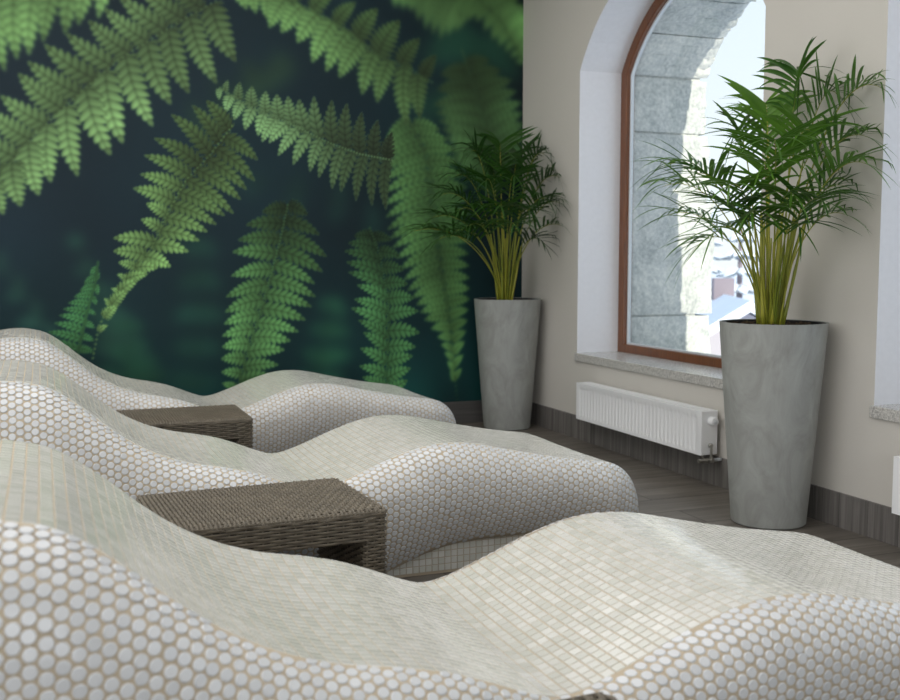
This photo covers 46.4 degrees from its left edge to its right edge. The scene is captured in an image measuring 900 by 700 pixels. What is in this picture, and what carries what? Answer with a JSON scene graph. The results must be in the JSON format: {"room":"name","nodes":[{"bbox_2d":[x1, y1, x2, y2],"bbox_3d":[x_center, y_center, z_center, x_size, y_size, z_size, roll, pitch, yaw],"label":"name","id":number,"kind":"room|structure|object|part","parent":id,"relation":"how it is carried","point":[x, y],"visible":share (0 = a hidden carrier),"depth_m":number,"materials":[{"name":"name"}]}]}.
{"room":"spa","nodes":[
{"label":"spa","id":0,"kind":"room"},
{"bbox_2d":[400,422,899,581],"bbox_3d":[-0.577,0.981,1.288,6.490,0.120,9.750,-2,5,-21],"label":"floor","id":1,"kind":"structure","parent":0,"point":[660,491],"depth_m":4.48,"materials":[{"name":"grey wood"}]},
{"bbox_2d":[115,404,253,448],"bbox_3d":[-1.151,0.456,4.399,0.585,0.384,0.432,-2,5,-21],"label":"table","id":2,"kind":"object","parent":1,"relation":"on","point":[230,423],"visible":0.3,"depth_m":4.28,"materials":[{"name":"brown wicker"}]},
{"bbox_3d":[-0.912,0.456,4.492,0.072,0.368,0.430,-2,5,-21],"label":"panel","id":3,"kind":"part","parent":2,"relation":"part of","materials":[{"name":"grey wicker"}]},
{"bbox_2d":[0,328,455,452],"bbox_3d":[-1.252,0.242,5.085,2.555,0.698,0.901,-2,5,-21],"label":"lounger","id":4,"kind":"object","parent":1,"relation":"on","point":[288,409],"visible":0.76,"depth_m":4.91,"materials":[{"name":"beige tile"}]},
{"bbox_2d":[136,477,386,573],"bbox_3d":[-0.514,0.593,2.829,0.585,0.384,0.432,-2,5,-24],"label":"table","id":5,"kind":"object","parent":1,"relation":"on","point":[345,525],"visible":0.51,"depth_m":2.73,"materials":[{"name":"brown wicker"}]},
{"bbox_3d":[-0.280,0.592,2.935,0.072,0.368,0.430,-2,5,-24],"label":"panel","id":6,"kind":"part","parent":5,"relation":"part of","materials":[{"name":"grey wicker"}]},
{"bbox_2d":[0,360,637,577],"bbox_3d":[-0.631,0.382,3.491,2.555,0.698,0.901,-2,5,-21],"label":"lounger","id":7,"kind":"object","parent":1,"relation":"on","point":[452,495],"visible":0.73,"depth_m":3.36,"materials":[{"name":"beige tile"}]},
{"bbox_2d":[0,439,899,699],"bbox_3d":[-0.036,0.516,1.964,2.555,0.698,0.901,-2,5,-21],"label":"lounger","id":8,"kind":"object","parent":1,"relation":"on","point":[103,596],"visible":1,"depth_m":1.78,"materials":[{"name":"beige tile"}]},
{"bbox_2d":[394,126,571,430],"bbox_3d":[0.183,-0.406,6.032,0.934,1.815,0.922,-2,5,-21],"label":"potted palm","id":9,"kind":"object","parent":1,"relation":"on","point":[507,326],"visible":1,"depth_m":6.21,"materials":[{"name":"grey concrete"}]},
{"bbox_2d":[474,297,540,430],"bbox_3d":[0.347,0.081,6.381,0.406,0.785,0.406,-2,5,-21],"label":"planter","id":10,"kind":"object","parent":9,"relation":"attached to","point":[507,328],"depth_m":6.24,"materials":[{"name":"grey concrete"}]},
{"bbox_2d":[561,691,616,699],"bbox_3d":[0.059,0.728,1.291,0.585,0.384,0.432,-2,5,-24],"label":"table","id":11,"kind":"object","parent":1,"relation":"on","point":[598,695],"visible":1,"depth_m":1.56,"materials":[{"name":"brown wicker"}]},
{"bbox_2d":[631,37,895,529],"bbox_3d":[1.072,-0.228,3.934,0.852,1.827,1.136,-2,5,-21],"label":"potted palm","id":12,"kind":"object","parent":1,"relation":"on","point":[773,364],"visible":1,"depth_m":3.92,"materials":[{"name":"grey concrete"}]},
{"bbox_2d":[719,319,828,529],"bbox_3d":[1.248,0.282,4.088,0.406,0.785,0.406,-2,5,-21],"label":"planter","id":13,"kind":"object","parent":12,"relation":"attached to","point":[773,369],"depth_m":3.95,"materials":[{"name":"grey concrete"}]},
{"bbox_2d":[631,0,755,353],"bbox_3d":[2.404,-0.456,3.257,0.580,3.600,6.952,-2,5,-21],"label":"wall","id":14,"kind":"structure","parent":0,"point":[670,105],"depth_m":6.05,"materials":[{"name":"stone"}]},
{"bbox_2d":[522,0,899,506],"bbox_3d":[2.305,-0.670,2.266,0.306,3.000,9.450,-2,5,-21],"label":"wall","id":15,"kind":"structure","parent":0,"point":[575,52],"depth_m":4.25,"materials":[{"name":"beige paint"}]},
{"bbox_2d":[574,0,722,388],"bbox_3d":[1.159,-0.915,5.209,0.330,2.083,1.639,-2,5,-21],"label":"window","id":16,"kind":"structure","parent":15,"relation":"in","point":[705,369],"depth_m":5.87,"materials":[{"name":"brown wood"}]},
{"bbox_3d":[1.142,0.101,5.291,0.293,0.046,1.639,-2,5,-21],"label":"sill","id":17,"kind":"part","parent":16,"relation":"part of","materials":[{"name":"grey stone"}]},
{"bbox_3d":[1.287,-0.941,5.256,0.057,2.039,1.613,-2,5,-21],"label":"frame","id":18,"kind":"part","parent":16,"relation":"part of","materials":[{"name":"brown wood"}]},
{"bbox_2d":[576,382,721,462],"bbox_3d":[0.957,0.341,5.239,0.133,0.232,1.220,-2,5,-21],"label":"panel radiator","id":19,"kind":"object","parent":15,"relation":"attached to","point":[686,427],"visible":1,"depth_m":5.08,"materials":[{"name":"white metal"}]},
{"bbox_2d":[578,382,716,411],"bbox_3d":[0.950,0.231,5.247,0.081,0.013,1.178,-2,5,-21],"label":"grille","id":20,"kind":"object","parent":19,"relation":"attached to","point":[668,405],"depth_m":5.19,"materials":[{"name":"white metal"}]},
{"bbox_3d":[1.175,0.319,4.688,0.040,0.040,0.034,-2,5,-21],"label":"thermostat knob","id":21,"kind":"part","parent":19,"relation":"part of","materials":[{"name":"white plastic"}]},
{"bbox_2d":[531,402,899,547],"bbox_3d":[2.160,0.763,2.329,0.011,0.133,9.439,-2,5,-21],"label":"baseboard","id":22,"kind":"structure","parent":15,"relation":"attached to","point":[873,520],"depth_m":4.85,"materials":[{"name":"grey wood"}]},
{"bbox_2d":[869,404,899,422],"bbox_3d":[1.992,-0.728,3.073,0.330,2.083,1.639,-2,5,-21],"label":"windowsill","id":23,"kind":"structure","parent":15,"relation":"in","point":[890,412],"depth_m":3.80,"materials":[{"name":"grey stone"}]},
{"bbox_2d":[892,456,899,514],"bbox_3d":[1.794,0.529,3.089,0.133,0.232,1.220,-2,5,-21],"label":"panel radiator","id":24,"kind":"object","parent":15,"relation":"attached to","point":[896,462],"visible":1,"depth_m":3.62,"materials":[{"name":"white metal"}]},
{"bbox_3d":[-2.071,-0.971,5.703,7.010,3.000,0.150,-2,5,-21],"label":"wall","id":25,"kind":"structure","parent":0,"visible":0},
{"bbox_2d":[0,0,523,401],"bbox_3d":[-1.752,-1.043,5.738,4.734,2.863,0.004,-2,5,-21],"label":"wall mural","id":26,"kind":"object","parent":25,"relation":"attached to","point":[198,197],"visible":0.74,"depth_m":5.99,"materials":[{"name":"paper"}]},
{"bbox_2d":[442,400,482,423],"bbox_3d":[-2.357,0.472,5.632,6.034,0.137,0.011,-2,5,-21],"label":"baseboard","id":27,"kind":"structure","parent":25,"relation":"attached to","point":[463,411],"depth_m":6.58,"materials":[{"name":"grey wood"}]},
{"label":"outside","id":28,"kind":"structure","parent":0,"visible":0},
{"bbox_2d":[711,266,758,301],"bbox_3d":[57.034,-5.529,91.721,165.000,4.446,210.000,-2,5,-21],"label":"ground","id":29,"kind":"structure","parent":28,"point":[745,280],"depth_m":121.45,"materials":[{"name":"white snow"}]},
{"bbox_2d":[710,211,723,277],"bbox_3d":[11.034,-3.149,44.577,3.077,5.600,2.618,1,5,11],"label":"conifer","id":30,"kind":"object","parent":29,"relation":"on","point":[715,270],"visible":0.12,"depth_m":44.19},
{"bbox_2d":[700,278,755,354],"bbox_3d":[8.078,-0.311,30.531,6.000,3.500,7.800,1,5,7],"label":"house","id":31,"kind":"structure","parent":29,"relation":"on","point":[725,306],"depth_m":27.58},
{"bbox_2d":[716,202,755,302],"bbox_3d":[10.674,-2.588,38.348,2.912,5.900,3.062,1,5,12],"label":"conifer","id":32,"kind":"object","parent":29,"relation":"on","point":[739,288],"visible":0.29,"depth_m":38.15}
]}

